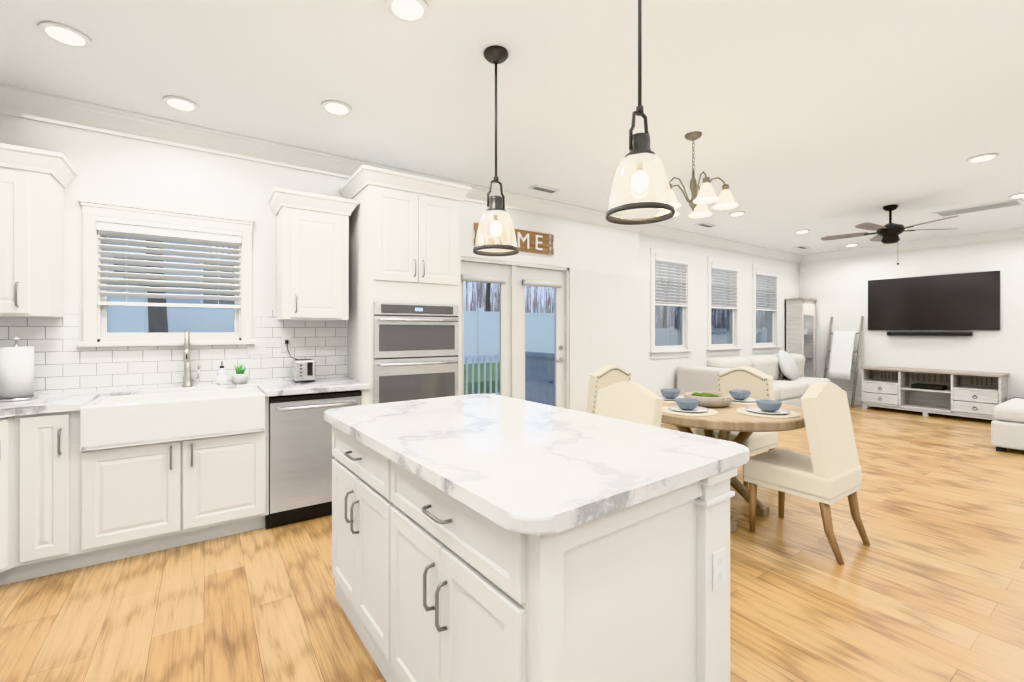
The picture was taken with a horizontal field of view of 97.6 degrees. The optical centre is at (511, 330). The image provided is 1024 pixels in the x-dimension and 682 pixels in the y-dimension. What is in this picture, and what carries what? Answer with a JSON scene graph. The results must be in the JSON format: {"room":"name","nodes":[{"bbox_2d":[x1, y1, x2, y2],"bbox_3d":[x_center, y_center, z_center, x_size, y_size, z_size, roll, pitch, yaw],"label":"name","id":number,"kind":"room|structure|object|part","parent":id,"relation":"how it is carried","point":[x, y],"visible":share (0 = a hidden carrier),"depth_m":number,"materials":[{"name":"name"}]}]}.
{"room":"kitchen","nodes":[
{"label":"kitchen","id":0,"kind":"room"},
{"bbox_2d":[0,114,638,411],"bbox_3d":[-1.114,-0.060,4.137,6.590,2.740,0.240,0,0,-35],"label":"wall","id":1,"kind":"structure","parent":0,"point":[114,168],"depth_m":3.42,"materials":[{"name":"paint"}]},
{"bbox_2d":[0,143,67,318],"bbox_3d":[-2.955,-0.541,2.507,0.580,0.919,0.336,0,0,-35],"label":"upper cabinet","id":2,"kind":"object","parent":1,"relation":"attached to","point":[33,182],"depth_m":2.51,"materials":[{"name":"white paint"}]},
{"bbox_2d":[77,198,255,346],"bbox_3d":[-2.376,-0.367,3.157,0.980,0.944,0.165,0,0,-35],"label":"kitchen window","id":3,"kind":"structure","parent":1,"relation":"in","point":[103,221],"depth_m":3.09,"materials":[{"name":"white paint"}]},
{"bbox_2d":[96,216,241,308],"bbox_3d":[-2.358,-0.449,3.130,0.802,0.568,0.070,0,0,-34],"label":"blind","id":4,"kind":"object","parent":3,"relation":"attached to","point":[109,226],"depth_m":3.10,"materials":[{"name":"white plastic"}]},
{"bbox_3d":[-2.399,-0.333,3.190,0.730,0.715,0.039,0,0,-34],"label":"glass","id":5,"kind":"part","parent":3,"relation":"part of","materials":[{"name":"clear glass"}]},
{"bbox_2d":[247,339,264,354],"bbox_3d":[-1.943,0.125,3.402,0.120,0.120,0.013,0,0,-34],"label":"switch plate","id":6,"kind":"object","parent":1,"relation":"attached to","point":[258,348],"depth_m":3.41,"materials":[{"name":"white plastic"}]},
{"bbox_2d":[281,337,295,358],"bbox_3d":[-1.733,0.139,3.518,0.137,0.178,0.053,0,0,7],"label":"electrical outlet","id":7,"kind":"object","parent":1,"relation":"attached to","point":[286,342],"depth_m":3.51,"materials":[{"name":"white plastic"}]},
{"bbox_2d":[276,188,351,322],"bbox_3d":[-1.545,-0.541,3.475,0.460,0.919,0.336,0,0,-35],"label":"upper cabinet","id":8,"kind":"object","parent":1,"relation":"attached to","point":[314,232],"depth_m":3.34,"materials":[{"name":"white paint"}]},
{"bbox_2d":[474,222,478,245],"bbox_3d":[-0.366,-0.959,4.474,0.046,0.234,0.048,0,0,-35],"label":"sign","id":9,"kind":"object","parent":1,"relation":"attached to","point":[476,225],"depth_m":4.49,"materials":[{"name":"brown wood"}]},
{"bbox_2d":[483,224,509,249],"bbox_3d":[-0.170,-0.957,4.609,0.316,0.228,0.048,0,0,-35],"label":"sign","id":10,"kind":"object","parent":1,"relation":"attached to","point":[501,235],"depth_m":4.62,"materials":[{"name":"brown wood"}]},
{"bbox_2d":[485,227,496,243],"bbox_3d":[-0.213,-0.965,4.574,0.136,0.160,0.012,0,0,-35],"label":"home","id":11,"kind":"object","parent":10,"relation":"attached to","point":[487,234],"depth_m":4.54,"materials":[{"name":"white plastic"}]},
{"bbox_2d":[0,83,1023,263],"bbox_3d":[3.008,-1.359,2.492,11.220,0.142,7.300,0,0,-35],"label":"crown molding","id":12,"kind":"structure","parent":1,"relation":"attached to","point":[40,106],"depth_m":3.54,"materials":[{"name":"white paint"}]},
{"bbox_2d":[461,248,574,409],"bbox_3d":[-0.004,0.250,4.844,1.668,2.120,0.191,0,0,-35],"label":"door","id":13,"kind":"structure","parent":1,"relation":"in","point":[512,278],"depth_m":4.87,"materials":[{"name":"white paint"}]},
{"bbox_3d":[0.313,0.238,5.053,0.470,1.603,0.004,0,0,-34],"label":"glass","id":14,"kind":"part","parent":13,"relation":"part of","materials":[{"name":"clear glass"}]},
{"bbox_2d":[514,229,553,254],"bbox_3d":[0.232,-0.956,4.885,0.532,0.228,0.048,0,0,-35],"label":"sign","id":15,"kind":"object","parent":1,"relation":"attached to","point":[546,240],"depth_m":4.91,"materials":[{"name":"brown wood"}]},
{"bbox_2d":[517,232,528,248],"bbox_3d":[0.122,-0.965,4.804,0.149,0.160,0.012,0,0,-35],"label":"letter","id":16,"kind":"object","parent":15,"relation":"attached to","point":[519,235],"visible":1,"depth_m":4.78,"materials":[{"name":"white plastic"}]},
{"bbox_2d":[535,235,542,249],"bbox_3d":[0.297,-0.965,4.924,0.093,0.160,0.012,0,0,-35],"label":"letter","id":17,"kind":"object","parent":15,"relation":"attached to","point":[537,242],"visible":1,"depth_m":4.91,"materials":[{"name":"white plastic"}]},
{"bbox_2d":[0,404,1023,681],"bbox_3d":[3.019,1.340,2.475,11.620,0.060,7.660,0,0,-35],"label":"floor","id":18,"kind":"structure","parent":0,"point":[926,584],"depth_m":2.21,"materials":[{"name":"brown wood"}]},
{"bbox_2d":[0,455,15,584],"bbox_3d":[-2.731,0.870,2.097,0.527,0.880,0.601,0,0,-35],"label":"base cabinet","id":19,"kind":"object","parent":18,"relation":"on","point":[8,468],"depth_m":2.26,"materials":[{"name":"white paint"}]},
{"bbox_2d":[16,451,23,581],"bbox_3d":[-3.069,0.870,2.266,0.941,0.880,0.620,0,0,-35],"label":"base cabinet","id":20,"kind":"object","parent":18,"relation":"on","point":[19,454],"depth_m":2.29,"materials":[{"name":"white paint"}]},
{"bbox_2d":[24,415,79,579],"bbox_3d":[-2.596,0.870,2.591,0.206,0.880,0.620,0,0,-35],"label":"base cabinet","id":21,"kind":"object","parent":18,"relation":"on","point":[52,464],"depth_m":2.35,"materials":[{"name":"white paint"}]},
{"bbox_2d":[0,391,99,462],"bbox_3d":[-2.290,0.410,1.336,1.171,0.040,3.037,0,0,-35],"label":"countertop","id":22,"kind":"structure","parent":21,"relation":"on","point":[22,423],"depth_m":2.32,"materials":[{"name":"white stone"}]},
{"bbox_2d":[0,337,37,401],"bbox_3d":[-2.784,0.213,2.515,0.170,0.352,0.170,0,0,-35],"label":"paper towel","id":23,"kind":"object","parent":22,"relation":"on","point":[16,373],"visible":1,"depth_m":2.47,"materials":[{"name":"white paper"}]},
{"bbox_2d":[80,431,263,567],"bbox_3d":[-2.132,0.870,2.909,0.919,0.880,0.620,0,0,-35],"label":"base cabinet","id":24,"kind":"object","parent":18,"relation":"on","point":[144,451],"depth_m":2.63,"materials":[{"name":"white paint"}]},
{"bbox_2d":[264,391,367,528],"bbox_3d":[-1.492,0.871,3.349,0.665,0.878,0.622,0,0,-35],"label":"dishwasher","id":25,"kind":"object","parent":18,"relation":"on","point":[298,457],"depth_m":3.02,"materials":[{"name":"silver metal"}]},
{"bbox_2d":[100,375,367,398],"bbox_3d":[-1.852,0.410,3.093,1.542,0.040,0.637,0,0,-35],"label":"countertop","id":26,"kind":"structure","parent":25,"relation":"on","point":[274,387],"depth_m":3.15,"materials":[{"name":"white stone"}]},
{"bbox_2d":[76,383,267,454],"bbox_3d":[-2.080,0.525,2.832,0.866,0.240,0.519,0,0,-35],"label":"sink","id":27,"kind":"object","parent":26,"relation":"in","point":[129,418],"depth_m":2.63,"materials":[{"name":"white ceramic"}]},
{"bbox_2d":[182,329,200,386],"bbox_3d":[-2.193,0.190,3.061,0.107,0.398,0.225,0,0,-35],"label":"faucet","id":28,"kind":"object","parent":26,"relation":"on","point":[188,379],"visible":1,"depth_m":3.09,"materials":[{"name":"silver metal"}]},
{"bbox_2d":[217,361,226,384],"bbox_3d":[-2.073,0.304,3.202,0.061,0.170,0.075,0,0,-35],"label":"soap bottle","id":29,"kind":"object","parent":26,"relation":"on","point":[221,376],"visible":1,"depth_m":3.19,"materials":[{"name":"white"}]},
{"bbox_2d":[231,364,247,383],"bbox_3d":[-1.984,0.317,3.266,0.104,0.143,0.104,0,0,-35],"label":"succulent","id":30,"kind":"object","parent":26,"relation":"on","point":[239,376],"visible":1,"depth_m":3.24,"materials":[{"name":"white ceramic"}]},
{"bbox_2d":[292,359,315,382],"bbox_3d":[-1.592,0.306,3.425,0.145,0.166,0.182,0,0,-35],"label":"toaster","id":31,"kind":"object","parent":26,"relation":"on","point":[303,370],"visible":1,"depth_m":3.36,"materials":[{"name":"silver metal"}]},
{"bbox_2d":[344,167,463,404],"bbox_3d":[-0.903,0.062,3.751,0.760,2.496,0.626,0,0,-35],"label":"tall cabinet","id":32,"kind":"object","parent":18,"relation":"on","point":[402,339],"depth_m":3.47,"materials":[{"name":"white paint"}]},
{"bbox_2d":[324,418,746,681],"bbox_3d":[-0.109,0.870,1.821,0.863,0.880,1.624,0,0,-37],"label":"kitchen island","id":33,"kind":"object","parent":18,"relation":"on","point":[486,538],"depth_m":1.26,"materials":[{"name":"white paint"}]},
{"bbox_2d":[323,394,749,537],"bbox_3d":[-0.062,0.410,1.850,0.986,0.040,1.630,0,0,-37],"label":"island countertop","id":34,"kind":"structure","parent":33,"relation":"on","point":[533,467],"depth_m":1.43,"materials":[{"name":"white stone"}]},
{"bbox_2d":[586,365,630,413],"bbox_3d":[0.960,0.816,3.988,0.470,1.000,0.556,0,0,-35],"label":"chair","id":35,"kind":"object","parent":18,"relation":"on","point":[604,377],"visible":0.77,"depth_m":3.99,"materials":[{"name":"fabric"}]},
{"bbox_2d":[596,381,662,426],"bbox_3d":[0.812,0.816,2.839,0.556,1.000,0.470,0,0,-35],"label":"chair","id":36,"kind":"object","parent":18,"relation":"on","point":[633,402],"visible":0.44,"depth_m":2.71,"materials":[{"name":"fabric"}]},
{"bbox_2d":[661,394,805,532],"bbox_3d":[1.471,0.927,3.244,1.160,0.765,1.160,0,0,-35],"label":"dining table","id":37,"kind":"object","parent":18,"relation":"on","point":[726,421],"visible":0.42,"depth_m":2.84,"materials":[{"name":"brown wood"}]},
{"bbox_2d":[657,388,799,417],"bbox_3d":[1.471,0.502,3.244,0.873,0.084,0.873,0,0,7],"label":"tableware","id":38,"kind":"object","parent":37,"relation":"on","point":[698,403],"visible":0.98,"depth_m":3.08,"materials":[{"name":"white"}]},
{"bbox_2d":[695,366,777,488],"bbox_3d":[1.940,0.816,3.857,0.556,1.000,0.470,0,0,-35],"label":"chair","id":39,"kind":"object","parent":18,"relation":"on","point":[758,384],"visible":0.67,"depth_m":3.78,"materials":[{"name":"fabric"}]},
{"bbox_2d":[677,350,830,407],"bbox_3d":[3.797,0.817,6.878,2.950,0.986,0.875,0,0,-35],"label":"sofa","id":40,"kind":"object","parent":18,"relation":"on","point":[785,371],"visible":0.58,"depth_m":6.58,"materials":[{"name":"white fabric"}]},
{"bbox_2d":[776,350,798,380],"bbox_3d":[4.441,0.560,7.221,0.594,0.473,0.262,0,0,-34],"label":"pillow","id":41,"kind":"object","parent":40,"relation":"on","point":[786,367],"depth_m":7.10,"materials":[{"name":"white fabric"}]},
{"bbox_2d":[785,298,816,377],"bbox_3d":[5.398,0.360,8.354,0.580,1.900,0.315,0,0,-35],"label":"curio cabinet","id":42,"kind":"object","parent":18,"relation":"on","point":[800,325],"visible":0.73,"depth_m":8.29,"materials":[{"name":"white wood"}]},
{"bbox_2d":[743,382,869,564],"bbox_3d":[1.859,0.816,2.839,0.470,1.000,0.556,0,0,-35],"label":"chair","id":43,"kind":"object","parent":18,"relation":"on","point":[826,473],"visible":0.96,"depth_m":2.68,"materials":[{"name":"fabric"}]},
{"bbox_3d":[1.844,0.650,2.860,0.470,0.669,0.505,0,0,-34],"label":"seat","id":44,"kind":"part","parent":43,"relation":"part of","materials":[{"name":"fabric"}]},
{"bbox_2d":[823,316,863,407],"bbox_3d":[5.801,0.530,7.882,0.488,1.571,0.500,0,0,-35],"label":"blanket ladder","id":45,"kind":"object","parent":18,"relation":"on","point":[844,351],"visible":0.94,"depth_m":7.84,"materials":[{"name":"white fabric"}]},
{"bbox_2d":[827,331,856,379],"bbox_3d":[5.811,0.429,7.888,0.318,0.828,0.330,0,0,-34],"label":"quilt","id":46,"kind":"object","parent":45,"relation":"on","point":[843,352],"depth_m":7.85,"materials":[{"name":"white fabric"}]},
{"bbox_2d":[860,366,1008,419],"bbox_3d":[6.458,0.960,6.944,0.459,0.700,1.630,0,0,-35],"label":"media console","id":47,"kind":"object","parent":18,"relation":"on","point":[971,394],"visible":0.98,"depth_m":6.93,"materials":[{"name":"grey wood"}]},
{"bbox_2d":[991,398,1023,451],"bbox_3d":[6.136,0.950,4.411,0.990,0.720,1.820,0,0,-35],"label":"chaise","id":48,"kind":"object","parent":18,"relation":"on","point":[1007,427],"visible":1,"depth_m":4.79,"materials":[{"name":"white fabric"}]},
{"bbox_2d":[0,0,1023,254],"bbox_3d":[3.019,-1.470,2.475,11.620,0.080,7.660,0,0,-35],"label":"ceiling","id":49,"kind":"structure","parent":0,"point":[820,118],"depth_m":2.66,"materials":[{"name":"paint"}]},
{"bbox_2d":[38,21,91,47],"bbox_3d":[-2.153,-1.423,2.161,0.183,0.013,0.183,0,0,-43],"label":"recessed light","id":50,"kind":"object","parent":49,"relation":"in","point":[67,35],"depth_m":2.15,"materials":[{"name":"white plastic"}]},
{"bbox_2d":[162,95,198,111],"bbox_3d":[-2.081,-1.423,2.816,0.183,0.013,0.183,0,0,-43],"label":"recessed light","id":51,"kind":"object","parent":49,"relation":"in","point":[176,102],"depth_m":2.80,"materials":[{"name":"white plastic"}]},
{"bbox_2d":[321,100,351,115],"bbox_3d":[-1.122,-1.423,2.869,0.183,0.013,0.183,0,0,16],"label":"recessed light","id":52,"kind":"object","parent":49,"relation":"in","point":[334,107],"depth_m":2.85,"materials":[{"name":"white plastic"}]},
{"bbox_2d":[386,0,428,22],"bbox_3d":[-0.461,-1.423,1.977,0.183,0.013,0.183,0,0,20],"label":"recessed light","id":53,"kind":"object","parent":49,"relation":"in","point":[411,11],"depth_m":1.98,"materials":[{"name":"white plastic"}]},
{"bbox_2d":[473,45,518,255],"bbox_3d":[-0.083,-0.915,2.309,0.238,1.029,0.238,0,0,-35],"label":"pendant light","id":54,"kind":"object","parent":49,"relation":"hanging from","point":[495,54],"visible":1,"depth_m":2.28,"materials":[{"name":"glass"}]},
{"bbox_3d":[-0.083,-0.509,2.309,0.227,0.201,0.227,0,0,-34],"label":"lamp shade","id":55,"kind":"part","parent":54,"relation":"part of","materials":[{"name":"clear glass"}]},
{"bbox_2d":[528,185,559,193],"bbox_3d":[0.322,-1.423,4.529,0.300,0.013,0.140,0,0,-35],"label":"ceiling vent","id":56,"kind":"object","parent":49,"relation":"in","point":[543,189],"visible":0.96,"depth_m":4.51,"materials":[{"name":"white metal"}]},
{"bbox_2d":[605,0,675,224],"bbox_3d":[0.452,-0.915,1.585,0.238,1.029,0.238,0,0,-35],"label":"pendant light","id":57,"kind":"object","parent":49,"relation":"hanging from","point":[640,155],"visible":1,"depth_m":1.55,"materials":[{"name":"clear glass"}]},
{"bbox_3d":[0.452,-0.509,1.585,0.227,0.201,0.227,0,0,-34],"label":"lamp shade","id":58,"kind":"part","parent":57,"relation":"part of","materials":[{"name":"clear glass"}]},
{"bbox_2d":[656,131,737,217],"bbox_3d":[1.314,-1.147,3.292,0.575,0.565,0.557,0,0,-35],"label":"chandelier","id":59,"kind":"object","parent":49,"relation":"hanging from","point":[706,194],"visible":0.83,"depth_m":3.23,"materials":[{"name":"white glass"}]},
{"bbox_2d":[695,223,715,227],"bbox_3d":[2.624,-1.423,6.069,0.300,0.013,0.130,0,0,-35],"label":"ceiling vent","id":60,"kind":"object","parent":49,"relation":"in","point":[706,225],"visible":1,"depth_m":6.05,"materials":[{"name":"white metal"}]},
{"bbox_2d":[729,211,745,215],"bbox_3d":[2.746,-1.423,5.467,0.183,0.013,0.183,0,0,-43],"label":"recessed light","id":61,"kind":"object","parent":49,"relation":"in","point":[738,213],"depth_m":5.43,"materials":[{"name":"white"}]},
{"bbox_2d":[794,246,809,248],"bbox_3d":[4.973,-1.423,7.683,0.300,0.013,0.130,0,0,-35],"label":"ceiling vent","id":62,"kind":"object","parent":49,"relation":"in","point":[802,247],"visible":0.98,"depth_m":7.66,"materials":[{"name":"white metal"}]},
{"bbox_2d":[795,230,809,232],"bbox_3d":[4.180,-1.423,6.453,0.183,0.013,0.183,0,0,16],"label":"recessed light","id":63,"kind":"object","parent":49,"relation":"in","point":[800,231],"depth_m":6.42,"materials":[{"name":"white"}]},
{"bbox_2d":[821,204,958,264],"bbox_3d":[4.309,-1.089,5.149,1.263,0.682,1.272,0,0,-35],"label":"ceiling fan","id":64,"kind":"object","parent":49,"relation":"hanging from","point":[889,232],"visible":1,"depth_m":5.09,"materials":[{"name":"brown metal"}]},
{"bbox_3d":[4.349,-1.089,5.149,0.250,0.682,0.250,0,0,-34],"label":"motor","id":65,"kind":"part","parent":64,"relation":"part of","materials":[{"name":"brown metal"}]},
{"bbox_2d":[931,199,1023,216],"bbox_3d":[5.429,-1.423,5.236,0.320,0.013,0.720,0,0,-35],"label":"ceiling vent","id":66,"kind":"object","parent":49,"relation":"in","point":[996,205],"visible":1,"depth_m":5.20,"materials":[{"name":"white metal"}]},
{"bbox_2d":[966,153,998,162],"bbox_3d":[3.886,-1.423,3.702,0.183,0.013,0.183,0,0,31],"label":"recessed light","id":67,"kind":"object","parent":49,"relation":"in","point":[984,157],"depth_m":3.69,"materials":[{"name":"white plastic"}]},
{"bbox_2d":[1009,193,1023,197],"bbox_3d":[5.370,-1.423,4.722,0.183,0.013,0.183,0,0,31],"label":"recessed light","id":68,"kind":"object","parent":49,"relation":"in","point":[1020,195],"depth_m":4.74,"materials":[{"name":"white"}]},
{"bbox_2d":[639,235,798,394],"bbox_3d":[3.610,-0.060,7.432,4.930,2.740,0.160,0,0,-35],"label":"wall","id":69,"kind":"structure","parent":0,"point":[656,376],"depth_m":6.80,"materials":[{"name":"paint"}]},
{"bbox_2d":[649,247,693,358],"bbox_3d":[2.260,-0.372,6.440,0.950,1.535,0.165,0,0,-35],"label":"window","id":70,"kind":"structure","parent":69,"relation":"in","point":[670,304],"depth_m":6.44,"materials":[{"name":"white paint"}]},
{"bbox_2d":[652,253,688,306],"bbox_3d":[2.278,-0.704,6.413,0.752,0.708,0.070,0,0,-34],"label":"blind","id":71,"kind":"object","parent":70,"relation":"attached to","point":[662,258],"depth_m":6.41,"materials":[{"name":"white"}]},
{"bbox_2d":[707,257,742,355],"bbox_3d":[3.381,-0.372,7.210,0.950,1.535,0.165,0,0,-35],"label":"window","id":72,"kind":"structure","parent":69,"relation":"in","point":[723,306],"depth_m":7.22,"materials":[{"name":"white paint"}]},
{"bbox_2d":[708,262,738,309],"bbox_3d":[3.399,-0.704,7.184,0.752,0.708,0.070,0,0,-34],"label":"blind","id":73,"kind":"object","parent":72,"relation":"attached to","point":[732,269],"depth_m":7.19,"materials":[{"name":"white plastic"}]},
{"bbox_2d":[752,264,781,352],"bbox_3d":[4.485,-0.372,7.969,0.950,1.535,0.165,0,0,-35],"label":"window","id":74,"kind":"structure","parent":69,"relation":"in","point":[765,309],"depth_m":7.99,"materials":[{"name":"white paint"}]},
{"bbox_2d":[753,268,778,311],"bbox_3d":[4.503,-0.704,7.943,0.752,0.708,0.070,0,0,-34],"label":"blind","id":75,"kind":"object","parent":74,"relation":"attached to","point":[769,274],"depth_m":7.95,"materials":[{"name":"white plastic"}]},
{"bbox_2d":[799,239,1023,400],"bbox_3d":[7.735,-0.060,5.650,0.150,2.740,7.450,0,0,-35],"label":"wall","id":76,"kind":"structure","parent":0,"point":[837,290],"depth_m":7.20,"materials":[{"name":"paint"}]},
{"bbox_2d":[847,396,987,419],"bbox_3d":[7.616,1.245,5.677,0.016,0.130,7.270,0,0,-34],"label":"baseboard","id":77,"kind":"structure","parent":76,"relation":"attached to","point":[858,401],"depth_m":7.89,"materials":[{"name":"white paint"}]},
{"bbox_2d":[868,271,999,335],"bbox_3d":[6.593,-0.390,7.103,0.083,0.950,1.560,0,0,-35],"label":"tv","id":78,"kind":"object","parent":76,"relation":"attached to","point":[965,301],"visible":0.98,"depth_m":7.02,"materials":[{"name":"black plastic"}]},
{"label":"outside","id":79,"kind":"structure","parent":0,"visible":0},
{"bbox_2d":[108,237,554,405],"bbox_3d":[-4.265,-3.965,23.861,80.000,11.450,35.840,0,0,-35],"label":"yard","id":80,"kind":"structure","parent":79,"point":[112,321],"depth_m":11.86,"materials":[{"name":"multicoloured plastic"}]}
]}

